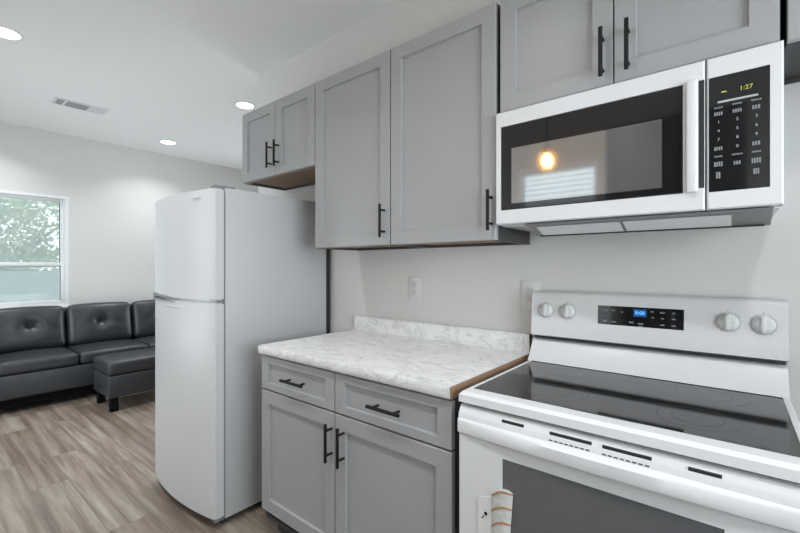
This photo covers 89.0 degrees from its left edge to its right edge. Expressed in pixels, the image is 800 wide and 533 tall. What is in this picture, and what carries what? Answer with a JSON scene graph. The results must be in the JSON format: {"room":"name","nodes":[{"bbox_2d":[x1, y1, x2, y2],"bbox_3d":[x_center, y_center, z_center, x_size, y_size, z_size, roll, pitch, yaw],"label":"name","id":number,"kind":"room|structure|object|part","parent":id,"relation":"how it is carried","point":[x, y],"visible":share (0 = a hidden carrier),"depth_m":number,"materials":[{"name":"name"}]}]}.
{"room":"kitchen","nodes":[
{"label":"kitchen","id":0,"kind":"room"},
{"bbox_2d":[0,122,257,309],"bbox_3d":[-3.250,-0.083,5.011,0.120,2.723,4.960,0,0,39],"label":"wall","id":1,"kind":"structure","parent":0,"point":[113,191],"depth_m":4.71,"materials":[{"name":"white paint"}]},
{"bbox_2d":[0,190,68,308],"bbox_3d":[-3.946,-0.166,4.121,0.130,1.212,0.962,0,0,39],"label":"window","id":2,"kind":"structure","parent":1,"relation":"in","point":[63,201],"depth_m":4.40,"materials":[{"name":"white"}]},
{"bbox_3d":[-3.969,-0.374,4.140,0.040,0.735,0.852,0,0,39],"label":"sash","id":3,"kind":"part","parent":2,"relation":"part of","materials":[{"name":"white"}]},
{"bbox_3d":[-3.936,0.169,4.113,0.040,0.440,0.852,0,0,39],"label":"sash","id":4,"kind":"part","parent":2,"relation":"part of","materials":[{"name":"white"}]},
{"bbox_2d":[0,389,281,532],"bbox_3d":[-0.605,1.329,2.846,6.956,0.100,5.200,0,0,39],"label":"floor","id":5,"kind":"structure","parent":0,"point":[70,464],"depth_m":2.48,"materials":[{"name":"brown wood"}]},
{"bbox_2d":[0,299,154,409],"bbox_3d":[-3.149,0.832,4.362,0.787,0.892,2.085,0,0,39],"label":"sofa","id":6,"kind":"object","parent":5,"relation":"on","point":[47,353],"visible":0.69,"depth_m":3.95,"materials":[{"name":"black leather"}]},
{"bbox_2d":[0,306,65,353],"bbox_3d":[-3.657,0.606,4.008,0.250,0.440,0.551,0,0,39],"label":"cushion","id":7,"kind":"object","parent":6,"relation":"on","point":[27,328],"depth_m":3.96,"materials":[{"name":"grey leather"}]},
{"bbox_2d":[0,346,78,375],"bbox_3d":[-3.476,0.864,3.860,0.657,0.134,0.555,0,0,39],"label":"seat cushion","id":8,"kind":"object","parent":6,"relation":"on","point":[26,361],"depth_m":3.72,"materials":[{"name":"grey leather"}]},
{"bbox_2d":[64,302,131,345],"bbox_3d":[-3.290,0.606,4.457,0.250,0.440,0.585,0,0,39],"label":"cushion","id":9,"kind":"object","parent":6,"relation":"on","point":[86,323],"depth_m":4.36,"materials":[{"name":"grey leather"}]},
{"bbox_2d":[65,339,147,363],"bbox_3d":[-3.108,0.864,4.309,0.657,0.134,0.589,0,0,39],"label":"seat cushion","id":10,"kind":"object","parent":6,"relation":"on","point":[86,350],"depth_m":4.17,"materials":[{"name":"grey leather"}]},
{"bbox_2d":[130,335,154,347],"bbox_3d":[-2.731,0.864,4.770,0.657,0.134,0.587,0,0,39],"label":"seat cushion","id":11,"kind":"object","parent":6,"relation":"on","point":[149,340],"depth_m":4.59,"materials":[{"name":"grey leather"}]},
{"bbox_2d":[130,299,154,337],"bbox_3d":[-2.912,0.606,4.918,0.250,0.440,0.583,0,0,39],"label":"cushion","id":12,"kind":"object","parent":6,"relation":"on","point":[142,313],"depth_m":4.71,"materials":[{"name":"grey leather"}]},
{"bbox_2d":[93,347,154,412],"bbox_3d":[-2.506,1.050,3.957,0.475,0.457,0.688,0,0,39],"label":"ottoman","id":13,"kind":"object","parent":5,"relation":"on","point":[116,375],"visible":0.58,"depth_m":3.70,"materials":[{"name":"grey leather"}]},
{"bbox_3d":[-2.826,1.216,3.846,0.060,0.126,0.060,0,0,39],"label":"leg","id":14,"kind":"part","parent":13,"relation":"part of","materials":[{"name":"black"}]},
{"bbox_3d":[-2.544,1.216,3.615,0.060,0.126,0.060,0,0,39],"label":"leg","id":15,"kind":"part","parent":13,"relation":"part of","materials":[{"name":"black wood"}]},
{"bbox_2d":[93,347,154,375],"bbox_3d":[-2.506,0.890,3.957,0.475,0.137,0.688,0,0,39],"label":"cushion","id":16,"kind":"object","parent":13,"relation":"on","point":[140,361],"depth_m":3.73,"materials":[{"name":"grey leather"}]},
{"bbox_2d":[153,185,329,523],"bbox_3d":[-0.968,0.438,2.471,0.746,1.682,0.775,0,0,39],"label":"refrigerator","id":17,"kind":"object","parent":5,"relation":"on","point":[237,272],"visible":0.92,"depth_m":2.11,"materials":[{"name":"white metal"}]},
{"bbox_3d":[-1.332,0.178,2.288,0.387,0.016,0.022,0,0,45],"label":"handle","id":18,"kind":"part","parent":17,"relation":"part of","materials":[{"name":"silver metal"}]},
{"bbox_3d":[-1.332,0.158,2.288,0.387,0.018,0.022,0,0,45],"label":"handle","id":19,"kind":"part","parent":17,"relation":"part of","materials":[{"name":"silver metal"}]},
{"bbox_3d":[-1.184,0.702,2.207,0.746,1.053,0.086,0,0,39],"label":"fridge door","id":20,"kind":"part","parent":17,"relation":"part of","materials":[{"name":"white metal"}]},
{"bbox_3d":[-1.184,-0.112,2.207,0.746,0.547,0.086,0,0,39],"label":"freezer door","id":21,"kind":"part","parent":17,"relation":"part of","materials":[{"name":"white metal"}]},
{"bbox_3d":[-1.182,0.169,2.208,0.740,0.013,0.078,0,0,39],"label":"door trim","id":22,"kind":"part","parent":17,"relation":"part of","materials":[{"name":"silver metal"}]},
{"bbox_3d":[-0.723,0.439,2.750,0.712,1.560,0.033,0,0,39],"label":"panel","id":23,"kind":"part","parent":17,"relation":"part of","materials":[{"name":"black"}]},
{"bbox_2d":[262,355,463,532],"bbox_3d":[-0.060,0.842,1.808,1.045,0.874,0.668,0,0,39],"label":"base cabinet","id":24,"kind":"object","parent":5,"relation":"on","point":[342,453],"visible":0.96,"depth_m":1.53,"materials":[{"name":"grey wood"}]},
{"bbox_3d":[-0.452,0.489,1.723,0.148,0.012,0.040,0,0,39],"label":"handle","id":25,"kind":"part","parent":24,"relation":"part of","materials":[{"name":"black metal"}]},
{"bbox_3d":[-0.448,0.488,1.758,0.508,0.152,0.020,0,0,39],"label":"drawer","id":26,"kind":"part","parent":24,"relation":"part of","materials":[{"name":"grey paint"}]},
{"bbox_3d":[-0.448,0.851,1.758,0.508,0.559,0.020,0,0,39],"label":"door","id":27,"kind":"part","parent":24,"relation":"part of","materials":[{"name":"grey paint"}]},
{"bbox_3d":[-0.280,0.681,1.582,0.012,0.148,0.040,0,0,39],"label":"handle","id":28,"kind":"part","parent":24,"relation":"part of","materials":[{"name":"black metal"}]},
{"bbox_3d":[-0.227,0.681,1.538,0.012,0.148,0.040,0,0,39],"label":"handle","id":29,"kind":"part","parent":24,"relation":"part of","materials":[{"name":"black metal"}]},
{"bbox_3d":[-0.053,0.489,1.396,0.148,0.012,0.040,0,0,39],"label":"handle","id":30,"kind":"part","parent":24,"relation":"part of","materials":[{"name":"black metal"}]},
{"bbox_2d":[258,315,531,399],"bbox_3d":[-0.051,0.343,1.816,1.056,0.119,0.645,0,0,39],"label":"countertop","id":31,"kind":"structure","parent":24,"relation":"on","point":[439,360],"depth_m":1.73,"materials":[{"name":"stone"}]},
{"bbox_3d":[-0.041,0.488,1.426,0.532,0.152,0.020,0,0,39],"label":"drawer","id":32,"kind":"part","parent":24,"relation":"part of","materials":[{"name":"grey paint"}]},
{"bbox_3d":[-0.041,0.851,1.426,0.532,0.559,0.020,0,0,39],"label":"door","id":33,"kind":"part","parent":24,"relation":"part of","materials":[{"name":"grey paint"}]},
{"bbox_2d":[458,291,799,532],"bbox_3d":[0.660,0.689,1.211,0.764,1.180,0.663,0,0,39],"label":"range","id":34,"kind":"object","parent":5,"relation":"on","point":[626,413],"visible":1,"depth_m":1.09,"materials":[{"name":"white metal"}]},
{"bbox_2d":[478,489,512,532],"bbox_3d":[0.261,0.719,1.126,0.105,0.224,0.015,0,0,39],"label":"towel","id":35,"kind":"object","parent":34,"relation":"hanging from","point":[495,510],"visible":1,"depth_m":1.12,"materials":[{"name":"white fabric"}]},
{"bbox_3d":[0.579,0.171,1.623,0.055,0.055,0.024,0,0,39],"label":"knob","id":36,"kind":"part","parent":34,"relation":"part of","materials":[{"name":"white plastic"}]},
{"bbox_3d":[0.643,0.170,1.571,0.055,0.055,0.024,0,0,39],"label":"knob","id":37,"kind":"part","parent":34,"relation":"part of","materials":[{"name":"white plastic"}]},
{"bbox_3d":[0.478,0.783,0.984,0.754,0.590,0.040,0,0,39],"label":"oven door","id":38,"kind":"part","parent":34,"relation":"part of","materials":[{"name":"white metal"}]},
{"bbox_3d":[0.459,0.466,0.960,0.756,0.041,0.020,0,0,39],"label":"handle","id":39,"kind":"part","parent":34,"relation":"part of","materials":[{"name":"white metal"}]},
{"bbox_3d":[0.478,0.449,0.984,0.754,0.079,0.040,0,0,39],"label":"door","id":40,"kind":"part","parent":34,"relation":"part of","materials":[{"name":"white metal"}]},
{"bbox_2d":[459,360,799,482],"bbox_3d":[0.665,0.386,1.212,0.758,0.032,0.621,0,0,39],"label":"cooktop","id":41,"kind":"object","parent":34,"relation":"in","point":[750,432],"depth_m":1.06,"materials":[{"name":"grey glass"}]},
{"bbox_3d":[1.018,0.171,1.263,0.055,0.055,0.024,0,0,39],"label":"knob","id":42,"kind":"part","parent":34,"relation":"part of","materials":[{"name":"white plastic"}]},
{"bbox_3d":[1.083,0.172,1.211,0.055,0.055,0.024,0,0,39],"label":"knob","id":43,"kind":"part","parent":34,"relation":"part of","materials":[{"name":"white plastic"}]},
{"bbox_2d":[0,0,398,169],"bbox_3d":[-0.605,-1.494,2.846,6.956,0.100,5.200,0,0,39],"label":"ceiling","id":44,"kind":"structure","parent":0,"point":[177,71],"depth_m":2.84,"materials":[{"name":"white paint"}]},
{"bbox_2d":[0,25,23,40],"bbox_3d":[-2.430,-1.441,2.499,0.172,0.007,0.172,0,0,39],"label":"recessed light","id":45,"kind":"object","parent":44,"relation":"in","point":[5,32],"visible":1,"depth_m":2.52,"materials":[{"name":"white"}]},
{"bbox_2d":[51,97,108,114],"bbox_3d":[-2.861,-1.438,3.646,0.180,0.013,0.380,0,0,39],"label":"ceiling vent","id":46,"kind":"object","parent":44,"relation":"in","point":[60,101],"visible":1,"depth_m":3.62,"materials":[{"name":"white metal"}]},
{"bbox_2d":[159,140,175,144],"bbox_3d":[-2.675,-1.441,4.690,0.172,0.007,0.172,0,0,39],"label":"recessed light","id":47,"kind":"object","parent":44,"relation":"in","point":[169,142],"visible":1,"depth_m":4.69,"materials":[{"name":"white"}]},
{"bbox_2d":[235,101,254,108],"bbox_3d":[-1.380,-1.441,3.621,0.172,0.007,0.172,0,0,39],"label":"recessed light","id":48,"kind":"object","parent":44,"relation":"in","point":[241,104],"visible":1,"depth_m":3.62,"materials":[{"name":"white"}]},
{"bbox_2d":[258,0,799,421],"bbox_3d":[0.462,-0.083,1.895,3.860,2.723,0.120,0,0,39],"label":"wall","id":49,"kind":"structure","parent":0,"point":[476,286],"depth_m":1.78,"materials":[{"name":"white paint"}]},
{"bbox_2d":[242,83,314,190],"bbox_3d":[-0.643,-0.755,2.486,0.725,0.438,0.359,0,0,39],"label":"upper cabinet","id":50,"kind":"object","parent":49,"relation":"attached to","point":[278,137],"visible":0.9,"depth_m":2.37,"materials":[{"name":"grey wood"}]},
{"bbox_3d":[-0.865,-0.757,2.501,0.359,0.435,0.020,0,0,39],"label":"door","id":51,"kind":"part","parent":50,"relation":"part of","materials":[{"name":"grey paint"}]},
{"bbox_3d":[-0.771,-0.656,2.385,0.012,0.148,0.040,0,0,39],"label":"handle","id":52,"kind":"part","parent":50,"relation":"part of","materials":[{"name":"black metal"}]},
{"bbox_3d":[-0.715,-0.656,2.338,0.012,0.148,0.040,0,0,39],"label":"handle","id":53,"kind":"part","parent":50,"relation":"part of","materials":[{"name":"black metal"}]},
{"bbox_3d":[-0.626,-0.551,2.507,0.693,0.030,0.290,0,0,39],"label":"panel","id":54,"kind":"part","parent":50,"relation":"part of","materials":[{"name":"brown wood"}]},
{"bbox_3d":[-0.585,-0.757,2.271,0.358,0.435,0.020,0,0,39],"label":"door","id":55,"kind":"part","parent":50,"relation":"part of","materials":[{"name":"grey paint"}]},
{"bbox_2d":[315,50,422,250],"bbox_3d":[-0.159,-0.536,2.090,0.522,0.877,0.359,0,0,39],"label":"upper cabinet","id":56,"kind":"object","parent":49,"relation":"attached to","point":[353,104],"visible":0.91,"depth_m":1.98,"materials":[{"name":"grey wood"}]},
{"bbox_3d":[-0.241,-0.537,1.990,0.519,0.874,0.020,0,0,39],"label":"door","id":57,"kind":"part","parent":56,"relation":"part of","materials":[{"name":"grey paint"}]},
{"bbox_3d":[-0.142,-0.113,2.110,0.490,0.030,0.290,0,0,39],"label":"panel","id":58,"kind":"part","parent":56,"relation":"part of","materials":[{"name":"brown wood"}]},
{"bbox_3d":[-0.082,-0.208,1.821,0.012,0.148,0.040,0,0,39],"label":"handle","id":59,"kind":"part","parent":56,"relation":"part of","materials":[{"name":"black metal"}]},
{"bbox_2d":[409,277,421,300],"bbox_3d":[0.078,0.114,2.126,0.085,0.126,0.009,0,0,39],"label":"wall outlet","id":60,"kind":"object","parent":49,"relation":"attached to","point":[415,283],"visible":1,"depth_m":2.12,"materials":[{"name":"white plastic"}]},
{"bbox_2d":[412,290,416,295],"bbox_3d":[0.076,0.136,2.124,0.034,0.030,0.004,0,0,39],"label":"socket","id":61,"kind":"object","parent":60,"relation":"attached to","point":[414,292],"depth_m":2.12,"materials":[{"name":"grey plastic"}]},
{"bbox_2d":[412,282,416,287],"bbox_3d":[0.076,0.091,2.124,0.034,0.030,0.004,0,0,39],"label":"socket","id":62,"kind":"object","parent":60,"relation":"attached to","point":[414,284],"depth_m":2.12,"materials":[{"name":"grey plastic"}]},
{"bbox_2d":[354,315,529,352],"bbox_3d":[0.145,0.324,2.059,1.052,0.080,0.021,0,0,39],"label":"backsplash","id":63,"kind":"structure","parent":49,"relation":"attached to","point":[488,338],"depth_m":1.97,"materials":[{"name":"stone"}]},
{"bbox_2d":[391,2,529,247],"bbox_3d":[0.243,-0.536,1.760,0.511,0.877,0.359,0,0,39],"label":"upper cabinet","id":64,"kind":"object","parent":49,"relation":"attached to","point":[445,80],"visible":0.94,"depth_m":1.64,"materials":[{"name":"grey wood"}]},
{"bbox_3d":[0.260,-0.113,1.781,0.480,0.030,0.290,0,0,39],"label":"panel","id":65,"kind":"part","parent":64,"relation":"part of","materials":[{"name":"brown wood"}]},
{"bbox_3d":[0.326,-0.208,1.486,0.012,0.148,0.040,0,0,39],"label":"handle","id":66,"kind":"part","parent":64,"relation":"part of","materials":[{"name":"black metal"}]},
{"bbox_2d":[521,280,540,309],"bbox_3d":[0.557,0.117,1.734,0.085,0.126,0.009,0,0,39],"label":"wall outlet","id":67,"kind":"object","parent":49,"relation":"attached to","point":[527,286],"visible":0.74,"depth_m":1.74,"materials":[{"name":"white plastic"}]},
{"bbox_2d":[527,296,531,303],"bbox_3d":[0.556,0.140,1.732,0.034,0.030,0.004,0,0,39],"label":"socket","id":68,"kind":"object","parent":67,"relation":"attached to","point":[529,298],"depth_m":1.73,"materials":[{"name":"grey plastic"}]},
{"bbox_2d":[527,286,533,292],"bbox_3d":[0.556,0.096,1.732,0.034,0.030,0.004,0,0,39],"label":"socket","id":69,"kind":"object","parent":67,"relation":"attached to","point":[530,289],"depth_m":1.73,"materials":[{"name":"grey plastic"}]},
{"bbox_2d":[500,0,780,112],"bbox_3d":[0.742,-0.767,1.353,0.752,0.415,0.359,0,0,39],"label":"upper cabinet","id":70,"kind":"object","parent":49,"relation":"attached to","point":[550,49],"visible":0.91,"depth_m":1.25,"materials":[{"name":"grey wood"}]},
{"bbox_3d":[0.514,-0.768,1.371,0.371,0.412,0.020,0,0,39],"label":"door","id":71,"kind":"part","parent":70,"relation":"part of","materials":[{"name":"grey paint"}]},
{"bbox_3d":[0.618,-0.656,1.248,0.012,0.148,0.040,0,0,39],"label":"handle","id":72,"kind":"part","parent":70,"relation":"part of","materials":[{"name":"black metal"}]},
{"bbox_3d":[0.672,-0.656,1.203,0.012,0.148,0.040,0,0,39],"label":"handle","id":73,"kind":"part","parent":70,"relation":"part of","materials":[{"name":"black metal"}]},
{"bbox_2d":[496,40,783,236],"bbox_3d":[0.742,-0.334,1.353,0.759,0.440,0.356,0,0,39],"label":"microwave","id":74,"kind":"object","parent":70,"relation":"attached to","point":[697,145],"visible":1,"depth_m":1.17,"materials":[{"name":"white metal"}]},
{"bbox_3d":[0.578,-0.351,1.298,0.537,0.298,0.030,0,0,39],"label":"door glass","id":75,"kind":"part","parent":74,"relation":"part of","materials":[{"name":"black glass"}]},
{"bbox_3d":[0.593,-0.353,1.293,0.606,0.401,0.044,0,0,39],"label":"door","id":76,"kind":"part","parent":74,"relation":"part of","materials":[{"name":"black glass"}]},
{"bbox_3d":[0.786,-0.352,1.095,0.027,0.304,0.013,0,0,39],"label":"handle","id":77,"kind":"part","parent":74,"relation":"part of","materials":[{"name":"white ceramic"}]},
{"bbox_3d":[0.888,-0.353,1.052,0.150,0.401,0.044,0,0,39],"label":"control panel","id":78,"kind":"part","parent":74,"relation":"part of","materials":[{"name":"black plastic"}]},
{"bbox_3d":[0.805,-0.768,1.134,0.371,0.412,0.020,0,0,39],"label":"door","id":79,"kind":"part","parent":70,"relation":"part of","materials":[{"name":"grey paint"}]},
{"bbox_2d":[781,0,799,84],"bbox_3d":[1.247,-0.764,0.939,0.534,0.421,0.359,0,0,39],"label":"upper cabinet","id":80,"kind":"object","parent":49,"relation":"attached to","point":[790,9],"visible":0.71,"depth_m":1.04,"materials":[{"name":"grey wood"}]},
{"bbox_3d":[1.264,-0.569,0.960,0.502,0.030,0.290,0,0,39],"label":"panel","id":81,"kind":"part","parent":80,"relation":"part of","materials":[{"name":"grey wood"}]},
{"bbox_3d":[1.062,-0.765,0.923,0.267,0.418,0.020,0,0,39],"label":"door","id":82,"kind":"part","parent":80,"relation":"part of","materials":[{"name":"grey paint"}]},
{"label":"outside","id":83,"kind":"structure","parent":0,"visible":0},
{"bbox_3d":[-12.098,1.728,10.805,20.914,0.100,26.000,0,0,39],"label":"ground","id":84,"kind":"structure","parent":83,"visible":0},
{"bbox_2d":[0,197,59,294],"bbox_3d":[-7.329,-0.140,6.957,3.727,3.649,3.785,0,0,39],"label":"tree","id":85,"kind":"object","parent":84,"relation":"on","point":[27,252],"visible":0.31,"depth_m":7.25,"materials":[{"name":"green plant"}]},
{"bbox_2d":[0,271,59,299],"bbox_3d":[-4.961,0.878,7.513,0.090,1.640,7.145,0,0,39],"label":"fence","id":86,"kind":"object","parent":84,"relation":"on","point":[27,282],"visible":0.08,"depth_m":6.41,"materials":[{"name":"grey"}]}
]}

